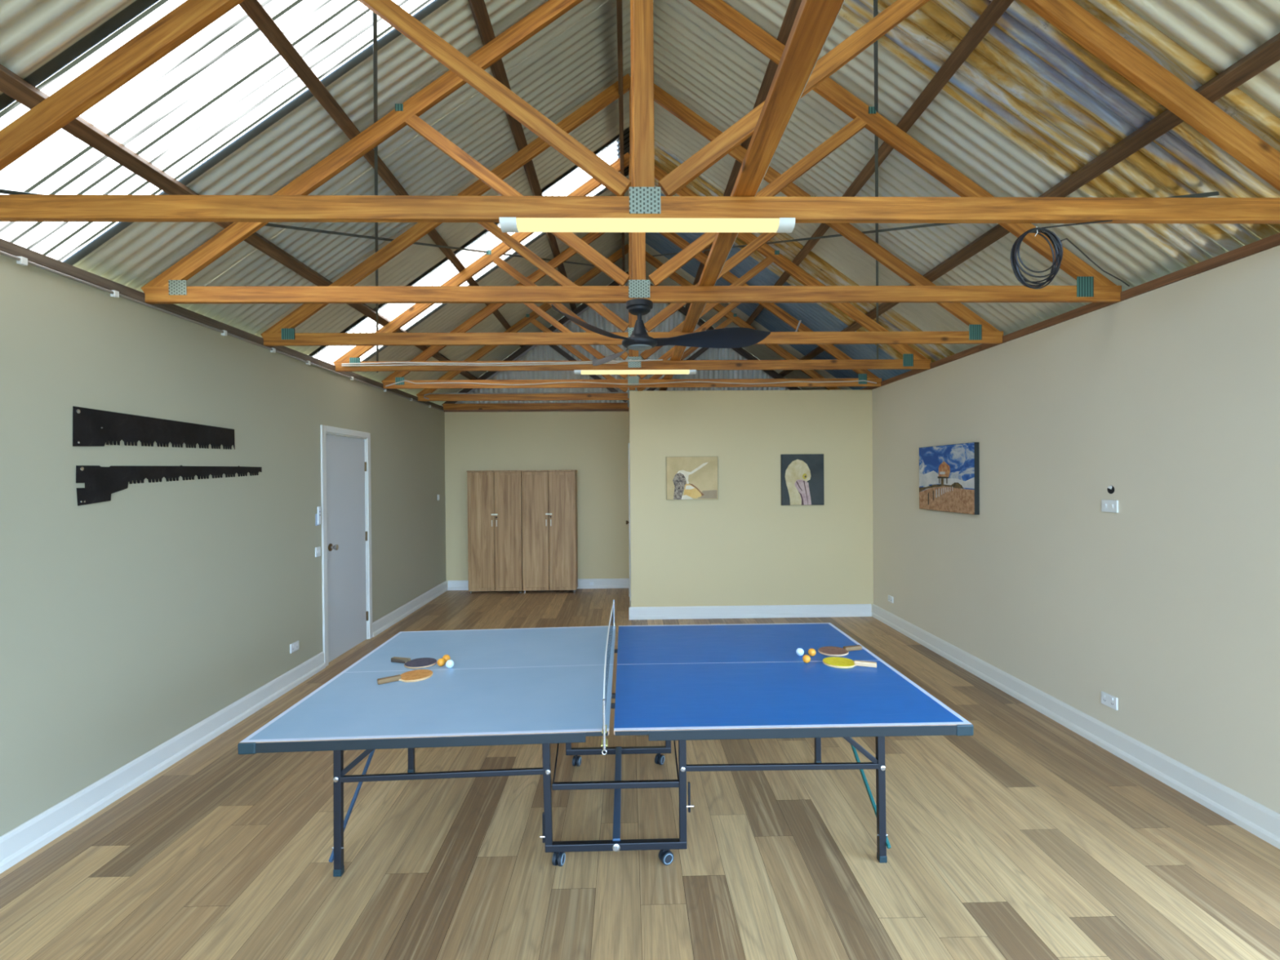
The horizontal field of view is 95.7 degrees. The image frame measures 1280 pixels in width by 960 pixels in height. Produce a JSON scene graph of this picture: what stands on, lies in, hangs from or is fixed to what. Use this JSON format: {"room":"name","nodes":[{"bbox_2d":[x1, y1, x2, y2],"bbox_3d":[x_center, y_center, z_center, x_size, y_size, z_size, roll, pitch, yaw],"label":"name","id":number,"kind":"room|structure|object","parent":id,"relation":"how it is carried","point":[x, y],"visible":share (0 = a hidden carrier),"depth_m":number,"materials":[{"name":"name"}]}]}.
{"room":"games room","nodes":[
{"label":"games room","id":0,"kind":"room"},
{"bbox_2d":[0,254,446,836],"bbox_3d":[-2.879,0.400,2.569,0.100,2.835,12.720,0,0,-1],"label":"wall","id":1,"kind":"structure","parent":0,"point":[128,621],"depth_m":3.41,"materials":[{"name":"paint"}]},
{"bbox_2d":[72,406,235,449],"bbox_3d":[-2.848,-0.273,3.491,0.007,0.201,1.194,0,0,-1],"label":"saw blade","id":2,"kind":"object","parent":1,"relation":"attached to","point":[91,427],"visible":1,"depth_m":3.28,"materials":[{"name":"metal"}]},
{"bbox_2d":[0,651,325,873],"bbox_3d":[-2.789,1.648,1.849,0.028,0.146,6.800,0,0,-1],"label":"baseboard","id":3,"kind":"structure","parent":1,"relation":"attached to","point":[21,842],"depth_m":3.23,"materials":[{"name":"white paint"}]},
{"bbox_2d":[75,465,262,506],"bbox_3d":[-2.849,0.014,3.649,0.007,0.224,1.478,0,0,-1],"label":"saw blade","id":4,"kind":"object","parent":1,"relation":"attached to","point":[100,482],"visible":1,"depth_m":3.19,"materials":[{"name":"metal"}]},
{"bbox_2d":[0,238,444,410],"bbox_3d":[-2.864,-1.046,2.611,0.060,0.052,12.420,0,0,-1],"label":"trim","id":5,"kind":"structure","parent":1,"relation":"on","point":[6,246],"depth_m":3.46,"materials":[{"name":"brown wood"}]},
{"bbox_2d":[0,250,444,411],"bbox_3d":[-2.852,-1.009,3.632,0.024,0.034,10.200,0,0,-1],"label":"conduit","id":6,"kind":"object","parent":1,"relation":"attached to","point":[21,260],"visible":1,"depth_m":3.43,"materials":[{"name":"white plastic"}]},
{"bbox_2d":[289,640,298,653],"bbox_3d":[-2.863,1.384,4.801,0.015,0.075,0.115,0,0,-1],"label":"power outlet","id":7,"kind":"object","parent":1,"relation":"attached to","point":[294,646],"visible":1,"depth_m":4.79,"materials":[{"name":"white plastic"}]},
{"bbox_2d":[315,546,320,556],"bbox_3d":[-2.877,0.642,5.176,0.015,0.085,0.075,0,0,-1],"label":"light switch","id":8,"kind":"object","parent":1,"relation":"attached to","point":[317,549],"visible":1,"depth_m":5.17,"materials":[{"name":"white plastic"}]},
{"bbox_2d":[315,506,320,525],"bbox_3d":[-2.873,0.322,5.175,0.028,0.170,0.052,0,0,-1],"label":"remote","id":9,"kind":"object","parent":1,"relation":"attached to","point":[318,514],"visible":1,"depth_m":5.16,"materials":[{"name":"grey plastic"}]},
{"bbox_2d":[320,425,372,666],"bbox_3d":[-2.918,0.599,5.740,0.160,2.200,0.986,0,0,-1],"label":"door","id":10,"kind":"structure","parent":1,"relation":"in","point":[345,454],"depth_m":5.71,"materials":[{"name":"paint"}]},
{"bbox_2d":[372,580,447,636],"bbox_3d":[-2.915,1.615,7.542,0.028,0.146,2.590,0,0,-1],"label":"baseboard","id":11,"kind":"structure","parent":1,"relation":"attached to","point":[392,618],"depth_m":7.20,"materials":[{"name":"white paint"}]},
{"bbox_2d":[333,152,930,371],"bbox_3d":[-0.054,-2.104,5.580,5.756,2.087,0.040,0,0,-1],"label":"roof truss","id":12,"kind":"object","parent":1,"relation":"on","point":[912,358],"visible":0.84,"depth_m":5.57,"materials":[{"name":"brown wood"}]},
{"bbox_2d":[341,359,631,366],"bbox_3d":[-1.456,-1.120,5.528,2.751,0.063,0.016,0,0,-1],"label":"electrical cable","id":13,"kind":"object","parent":12,"relation":"attached to","point":[628,359],"visible":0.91,"depth_m":5.52,"materials":[{"name":"plastic"}]},
{"bbox_2d":[342,359,662,364],"bbox_3d":[-1.307,-1.128,5.534,3.050,0.042,0.014,0,0,-1],"label":"electrical cable","id":14,"kind":"object","parent":12,"relation":"attached to","point":[648,359],"visible":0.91,"depth_m":5.53,"materials":[{"name":"white plastic"}]},
{"bbox_2d":[573,369,696,374],"bbox_3d":[-0.047,-1.039,5.588,1.170,0.039,0.084,0,0,-1],"label":"light","id":15,"kind":"object","parent":12,"relation":"attached to","point":[575,371],"visible":1,"depth_m":5.56,"materials":[{"name":"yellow plastic"}]},
{"bbox_2d":[795,320,801,331],"bbox_3d":[1.192,-1.360,5.345,0.840,0.351,0.159,-1,0,-42],"label":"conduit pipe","id":16,"kind":"object","parent":12,"relation":"attached to","point":[800,321],"visible":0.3,"depth_m":5.55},
{"bbox_2d":[444,410,629,581],"bbox_3d":[-0.100,0.339,8.942,5.740,2.835,0.100,0,0,-1],"label":"wall","id":17,"kind":"structure","parent":0,"point":[593,444],"depth_m":8.86,"materials":[{"name":"beige paint"}]},
{"bbox_2d":[444,408,629,412],"bbox_3d":[-1.574,-1.088,8.833,2.811,0.085,0.034,0,0,-1],"label":"trim","id":18,"kind":"structure","parent":17,"relation":"attached to","point":[556,410],"depth_m":8.82,"materials":[{"name":"brown wood"}]},
{"bbox_2d":[447,577,629,590],"bbox_3d":[-1.538,1.595,8.854,2.783,0.146,0.028,0,0,-1],"label":"baseboard","id":19,"kind":"structure","parent":17,"relation":"attached to","point":[582,583],"depth_m":8.87,"materials":[{"name":"white paint"}]},
{"bbox_2d":[440,270,800,409],"bbox_3d":[-0.115,-2.155,8.937,6.100,2.212,0.021,0,0,-1],"label":"wall","id":20,"kind":"structure","parent":0,"point":[540,353],"depth_m":8.93,"materials":[{"name":"grey metal"}]},
{"bbox_2d":[0,588,1279,959],"bbox_3d":[0.052,1.744,2.602,5.780,0.100,12.640,0,0,-1],"label":"floor","id":21,"kind":"structure","parent":0,"point":[1021,837],"depth_m":2.60,"materials":[{"name":"wood"}]},
{"bbox_2d":[466,470,522,593],"bbox_3d":[-2.145,0.767,8.661,0.798,1.815,0.317,0,0,-1],"label":"wardrobe","id":22,"kind":"object","parent":21,"relation":"on","point":[495,507],"visible":0.96,"depth_m":8.53,"materials":[{"name":"brown wood"}]},
{"bbox_2d":[521,470,577,593],"bbox_3d":[-1.348,0.760,8.678,0.794,1.815,0.317,0,0,-1],"label":"wardrobe","id":23,"kind":"object","parent":21,"relation":"on","point":[548,497],"visible":1,"depth_m":8.55,"materials":[{"name":"brown wood"}]},
{"bbox_2d":[237,622,973,876],"bbox_3d":[-0.123,1.313,2.931,2.748,0.760,1.535,0,0,-1],"label":"table","id":24,"kind":"object","parent":21,"relation":"on","point":[682,683],"visible":1,"depth_m":2.54,"materials":[{"name":"blue paint"}]},
{"bbox_2d":[377,669,432,684],"bbox_3d":[-1.126,0.943,2.781,0.250,0.023,0.146,-2,1,-33],"label":"bat","id":25,"kind":"object","parent":24,"relation":"on","point":[417,675],"visible":1,"depth_m":2.76,"materials":[{"name":"orange rubber"}]},
{"bbox_2d":[391,657,436,668],"bbox_3d":[-1.182,0.943,3.013,0.259,0.023,0.151,-1,0,18],"label":"bat","id":26,"kind":"object","parent":24,"relation":"on","point":[420,663],"visible":1,"depth_m":3.00,"materials":[{"name":"grey rubber"}]},
{"bbox_2d":[436,657,445,666],"bbox_3d":[-1.016,0.932,2.959,0.040,0.040,0.040,0,0,-1],"label":"ball","id":27,"kind":"object","parent":24,"relation":"on","point":[441,662],"visible":1,"depth_m":2.94,"materials":[{"name":"orange plastic"}]},
{"bbox_2d":[442,654,450,662],"bbox_3d":[-1.010,0.931,3.019,0.040,0.040,0.040,0,0,-1],"label":"ball","id":28,"kind":"object","parent":24,"relation":"on","point":[446,657],"visible":0.7,"depth_m":3.01,"materials":[{"name":"orange plastic"}]},
{"bbox_2d":[445,659,453,667],"bbox_3d":[-0.962,0.931,2.930,0.040,0.040,0.040,0,0,-1],"label":"ball","id":29,"kind":"object","parent":24,"relation":"on","point":[449,664],"visible":1,"depth_m":2.92,"materials":[{"name":"white plastic"}]},
{"bbox_2d":[600,599,615,755],"bbox_3d":[-0.152,0.893,2.930,0.027,0.240,1.586,0,0,-1],"label":"net","id":30,"kind":"object","parent":24,"relation":"attached to","point":[604,741],"visible":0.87,"depth_m":2.40,"materials":[{"name":"white fabric"}]},
{"bbox_2d":[795,648,804,655],"bbox_3d":[0.841,0.904,3.045,0.040,0.040,0.040,0,0,-1],"label":"ball","id":31,"kind":"object","parent":24,"relation":"on","point":[799,651],"visible":1,"depth_m":3.03,"materials":[{"name":"white plastic"}]},
{"bbox_2d":[802,654,810,662],"bbox_3d":[0.843,0.905,2.930,0.040,0.040,0.040,0,0,-1],"label":"ball","id":32,"kind":"object","parent":24,"relation":"on","point":[806,659],"visible":1,"depth_m":2.92,"materials":[{"name":"orange plastic"}]},
{"bbox_2d":[808,648,816,656],"bbox_3d":[0.903,0.904,3.038,0.040,0.040,0.040,0,0,-1],"label":"ball","id":33,"kind":"object","parent":24,"relation":"on","point":[811,651],"visible":1,"depth_m":3.02,"materials":[{"name":"orange plastic"}]},
{"bbox_2d":[817,644,862,656],"bbox_3d":[1.080,0.911,3.113,0.251,0.023,0.146,-1,0,-16],"label":"bat","id":34,"kind":"object","parent":24,"relation":"on","point":[827,651],"visible":1,"depth_m":3.10,"materials":[{"name":"brown rubber"}]},
{"bbox_2d":[822,657,876,668],"bbox_3d":[1.048,0.912,2.898,0.256,0.023,0.149,0,0,20],"label":"bat","id":35,"kind":"object","parent":24,"relation":"on","point":[836,662],"visible":1,"depth_m":2.87,"materials":[{"name":"yellow rubber"}]},
{"bbox_2d":[0,0,1279,404],"bbox_3d":[-0.004,-2.119,3.016,6.357,2.280,12.164,0,0,-1],"label":"ceiling","id":36,"kind":"structure","parent":0,"point":[700,62],"depth_m":3.80,"materials":[{"name":"grey metal"}]},
{"bbox_2d":[0,0,448,265],"bbox_3d":[-1.586,-2.094,2.629,3.172,2.261,0.792,0,0,-1],"label":"skylight","id":37,"kind":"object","parent":36,"relation":"attached to","point":[224,86],"depth_m":2.69,"materials":[{"name":"plastic"}]},
{"bbox_2d":[308,126,629,364],"bbox_3d":[-1.653,-2.112,5.676,3.172,2.261,0.792,0,0,-1],"label":"skylight","id":38,"kind":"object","parent":36,"relation":"attached to","point":[575,177],"depth_m":5.50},
{"bbox_2d":[551,298,770,365],"bbox_3d":[0.156,-0.910,3.452,1.196,0.274,1.324,0,0,-1],"label":"ceiling fan","id":39,"kind":"object","parent":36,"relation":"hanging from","point":[639,340],"visible":1,"depth_m":3.36,"materials":[{"name":"black metal"}]},
{"bbox_2d":[645,232,882,390],"bbox_3d":[1.492,-2.148,7.270,3.172,2.261,0.792,0,0,-1],"label":"sheet","id":40,"kind":"object","parent":36,"relation":"attached to","point":[656,241],"visible":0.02,"depth_m":7.38,"materials":[{"name":"metal"}]},
{"bbox_2d":[660,192,911,381],"bbox_3d":[1.511,-2.146,6.508,3.172,2.261,0.792,0,0,-1],"label":"sheet","id":41,"kind":"object","parent":36,"relation":"attached to","point":[813,316],"visible":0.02,"depth_m":6.51,"materials":[{"name":"grey metal"}]},
{"bbox_2d":[653,138,955,370],"bbox_3d":[1.526,-2.139,5.747,3.172,2.261,0.792,0,0,-1],"label":"sheet","id":42,"kind":"object","parent":36,"relation":"attached to","point":[665,159],"visible":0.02,"depth_m":5.56,"materials":[{"name":"metal"}]},
{"bbox_2d":[839,0,1279,266],"bbox_3d":[1.593,-2.121,2.699,3.172,2.261,0.792,0,0,-1],"label":"sheet","id":43,"kind":"object","parent":36,"relation":"attached to","point":[1027,78],"visible":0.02,"depth_m":2.76,"materials":[{"name":"metal"}]},
{"bbox_2d":[628,389,873,619],"bbox_3d":[1.314,0.284,7.929,2.957,2.734,1.988,0,0,-1],"label":"wall","id":44,"kind":"structure","parent":0,"point":[742,547],"depth_m":6.96,"materials":[{"name":"beige paint"}]},
{"bbox_2d":[626,443,631,607],"bbox_3d":[-0.111,0.599,7.763,0.160,2.130,0.956,0,0,-1],"label":"door","id":45,"kind":"structure","parent":44,"relation":"in","point":[627,522],"depth_m":7.29,"materials":[{"name":"paint"}]},
{"bbox_2d":[666,456,718,499],"bbox_3d":[0.623,-0.023,6.926,0.615,0.512,0.038,0,0,-1],"label":"print","id":46,"kind":"object","parent":44,"relation":"attached to","point":[687,477],"visible":1,"depth_m":6.91},
{"bbox_2d":[780,453,824,505],"bbox_3d":[1.952,-0.004,6.956,0.512,0.612,0.038,0,0,-1],"label":"print","id":47,"kind":"object","parent":44,"relation":"attached to","point":[802,474],"visible":1,"depth_m":6.94},
{"bbox_2d":[871,244,1279,813],"bbox_3d":[2.959,0.352,2.698,0.100,2.835,12.720,0,0,-1],"label":"wall","id":48,"kind":"structure","parent":0,"point":[1166,605],"depth_m":3.44,"materials":[{"name":"paint"}]},
{"bbox_2d":[888,595,893,603],"bbox_3d":[2.825,1.342,6.532,0.015,0.070,0.115,0,0,-1],"label":"power outlet","id":49,"kind":"object","parent":48,"relation":"attached to","point":[890,597],"visible":1,"depth_m":6.51,"materials":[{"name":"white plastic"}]},
{"bbox_2d":[919,442,979,515],"bbox_3d":[2.824,-0.015,5.339,0.047,0.612,0.930,0,0,-1],"label":"print","id":50,"kind":"object","parent":48,"relation":"attached to","point":[949,474],"visible":1,"depth_m":5.24,"materials":[{"name":"multicoloured fabric"}]},
{"bbox_2d":[859,232,1279,390],"bbox_3d":[2.916,-1.093,2.739,0.060,0.052,12.420,0,0,-1],"label":"trim","id":51,"kind":"structure","parent":48,"relation":"on","point":[1273,241],"depth_m":3.36,"materials":[{"name":"brown wood"}]},
{"bbox_2d":[441,271,801,409],"bbox_3d":[-0.126,-2.128,8.815,5.756,2.087,0.040,0,0,-1],"label":"roof truss","id":52,"kind":"object","parent":51,"relation":"on","point":[447,405],"visible":0.23,"depth_m":8.78,"materials":[{"name":"brown wood"}]},
{"bbox_2d":[467,306,590,392],"bbox_3d":[-1.609,-2.001,8.715,2.117,1.516,0.020,0,0,-1],"label":"rafter","id":53,"kind":"object","parent":52,"relation":"attached to","point":[588,307],"visible":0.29,"depth_m":8.70,"materials":[{"name":"brown wood"}]},
{"bbox_2d":[416,244,841,400],"bbox_3d":[-0.102,-2.116,7.754,5.756,2.087,0.040,0,0,-1],"label":"roof truss","id":54,"kind":"object","parent":51,"relation":"on","point":[531,317],"visible":0.58,"depth_m":7.72,"materials":[{"name":"brown wood"}]},
{"bbox_2d":[423,391,629,399],"bbox_3d":[-1.022,-1.125,7.713,3.685,0.087,0.018,0,0,-1],"label":"wooden beam","id":55,"kind":"structure","parent":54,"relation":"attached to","point":[575,392],"depth_m":7.69,"materials":[{"name":"brown wood"}]},
{"bbox_2d":[684,0,802,309],"bbox_3d":[0.840,-2.597,3.794,0.086,0.082,10.580,0,0,-1],"label":"purlin","id":56,"kind":"object","parent":54,"relation":"on","point":[792,11],"visible":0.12,"depth_m":3.77,"materials":[{"name":"brown wood"}]},
{"bbox_2d":[778,32,1279,377],"bbox_3d":[2.288,-1.587,3.832,0.086,0.082,10.580,0,0,-1],"label":"purlin","id":57,"kind":"object","parent":54,"relation":"on","point":[1268,54],"visible":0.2,"depth_m":2.73,"materials":[{"name":"brown wood"}]},
{"bbox_2d":[141,0,1121,303],"bbox_3d":[-0.006,-2.091,3.406,5.756,2.087,0.040,0,0,-1],"label":"roof truss","id":58,"kind":"object","parent":51,"relation":"on","point":[170,286],"visible":0.94,"depth_m":3.39,"materials":[{"name":"brown wood"}]},
{"bbox_2d":[746,0,1013,324],"bbox_3d":[1.554,-2.099,3.813,0.086,0.082,10.580,0,0,-1],"label":"purlin","id":59,"kind":"object","parent":58,"relation":"on","point":[995,10],"visible":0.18,"depth_m":3.12,"materials":[{"name":"brown wood"}]},
{"bbox_2d":[381,232,881,388],"bbox_3d":[-0.078,-2.110,6.667,5.756,2.087,0.040,0,0,-1],"label":"roof truss","id":60,"kind":"object","parent":51,"relation":"on","point":[864,375],"visible":0.5,"depth_m":6.65,"materials":[{"name":"brown wood"}]},
{"bbox_2d":[385,380,876,386],"bbox_3d":[-0.076,-1.121,6.648,5.642,0.072,0.012,0,0,-1],"label":"electrical cable","id":61,"kind":"object","parent":60,"relation":"attached to","point":[402,380],"visible":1,"depth_m":6.64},
{"bbox_2d":[260,73,1003,346],"bbox_3d":[-0.030,-2.097,4.493,5.756,2.087,0.040,0,0,-1],"label":"roof truss","id":62,"kind":"object","parent":51,"relation":"on","point":[282,333],"visible":0.54,"depth_m":4.47,"materials":[{"name":"brown wood"}]},
{"bbox_2d":[0,188,594,266],"bbox_3d":[-1.593,-2.076,5.204,0.020,1.802,6.419,0,0,22],"label":"strap","id":63,"kind":"object","parent":62,"relation":"attached to","point":[2,191],"visible":0.44,"depth_m":4.07,"materials":[{"name":"grey metal"}]},
{"bbox_2d":[652,191,1219,256],"bbox_3d":[1.376,-2.178,5.269,0.020,1.731,5.830,-1,0,-26],"label":"strap","id":64,"kind":"object","parent":62,"relation":"attached to","point":[1211,193],"visible":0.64,"depth_m":4.26,"materials":[{"name":"grey metal"}]},
{"bbox_2d":[0,0,1279,223],"bbox_3d":[0.018,-2.084,2.319,5.756,2.087,0.040,0,0,-1],"label":"roof truss","id":65,"kind":"object","parent":51,"relation":"on","point":[167,33],"visible":0.97,"depth_m":2.31,"materials":[{"name":"brown wood"}]},
{"bbox_2d":[616,0,625,285],"bbox_3d":[-0.133,-3.032,3.770,0.036,0.120,10.580,0,0,-1],"label":"ridge beam","id":66,"kind":"structure","parent":65,"relation":"attached to","point":[619,2],"depth_m":4.38,"materials":[{"name":"brown wood"}]},
{"bbox_2d":[498,217,795,232],"bbox_3d":[0.031,-1.020,2.328,1.170,0.039,0.084,0,0,-1],"label":"light","id":67,"kind":"object","parent":65,"relation":"attached to","point":[508,224],"visible":1,"depth_m":2.30,"materials":[{"name":"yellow plastic"}]},
{"bbox_2d":[658,0,844,391],"bbox_3d":[0.375,-1.167,4.253,0.089,0.036,9.100,0,0,-1],"label":"wooden beam","id":68,"kind":"structure","parent":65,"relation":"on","point":[815,20],"depth_m":1.78,"materials":[{"name":"brown wood"}]},
{"bbox_2d":[1010,219,1129,288],"bbox_3d":[2.259,-0.967,2.784,1.649,0.343,0.274,-1,0,-37],"label":"cable coil","id":69,"kind":"object","parent":65,"relation":"hanging from","point":[1056,242],"visible":1,"depth_m":2.39,"materials":[{"name":"black plastic"}]},
{"bbox_3d":[0.043,-2.078,1.192,5.756,2.087,0.040,0,0,-1],"label":"roof truss","id":70,"kind":"object","parent":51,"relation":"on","visible":0},
{"bbox_2d":[0,63,477,379],"bbox_3d":[-2.395,-1.495,3.729,0.086,0.082,10.580,0,0,-1],"label":"purlin","id":71,"kind":"object","parent":70,"relation":"on","point":[12,85],"visible":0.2,"depth_m":2.74,"materials":[{"name":"brown wood"}]},
{"bbox_2d":[372,11,378,373],"bbox_3d":[-1.532,-2.079,3.355,0.020,1.831,6.527,-1,0,-24],"label":"strap","id":72,"kind":"object","parent":70,"relation":"attached to","point":[374,15],"visible":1,"depth_m":3.32,"materials":[{"name":"grey metal"}]},
{"bbox_2d":[238,0,524,347],"bbox_3d":[-1.675,-2.015,3.742,0.086,0.082,10.580,0,0,-1],"label":"purlin","id":73,"kind":"object","parent":70,"relation":"on","point":[253,9],"visible":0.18,"depth_m":2.98,"materials":[{"name":"brown wood"}]},
{"bbox_2d":[467,0,576,311],"bbox_3d":[-0.894,-2.579,3.756,0.086,0.082,10.580,0,0,-1],"label":"purlin","id":74,"kind":"object","parent":70,"relation":"on","point":[478,8],"visible":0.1,"depth_m":4.06,"materials":[{"name":"brown wood"}]},
{"bbox_2d":[873,0,878,359],"bbox_3d":[1.468,-2.130,3.596,0.020,1.739,6.062,0,0,22],"label":"strap","id":75,"kind":"object","parent":70,"relation":"attached to","point":[875,2],"visible":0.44,"depth_m":3.62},
{"bbox_2d":[871,604,1279,848],"bbox_3d":[2.865,1.586,4.539,0.028,0.146,4.930,0,0,-1],"label":"baseboard","id":76,"kind":"structure","parent":48,"relation":"attached to","point":[1263,822],"depth_m":3.48,"materials":[{"name":"white paint"}]},
{"bbox_2d":[1101,691,1117,710],"bbox_3d":[2.891,1.360,3.568,0.015,0.075,0.115,0,0,-1],"label":"power outlet","id":77,"kind":"object","parent":48,"relation":"attached to","point":[1108,700],"visible":1,"depth_m":3.56,"materials":[{"name":"white plastic"}]},
{"bbox_2d":[1101,499,1118,512],"bbox_3d":[2.881,0.160,3.553,0.015,0.075,0.115,0,0,-1],"label":"light switch","id":78,"kind":"object","parent":48,"relation":"attached to","point":[1107,505],"visible":1,"depth_m":3.55,"materials":[{"name":"white plastic"}]},
{"bbox_2d":[1106,485,1114,493],"bbox_3d":[2.886,0.059,3.548,0.005,0.052,0.052,0,0,-1],"label":"wall hole","id":79,"kind":"structure","parent":48,"relation":"attached to","point":[1110,489],"depth_m":3.55,"materials":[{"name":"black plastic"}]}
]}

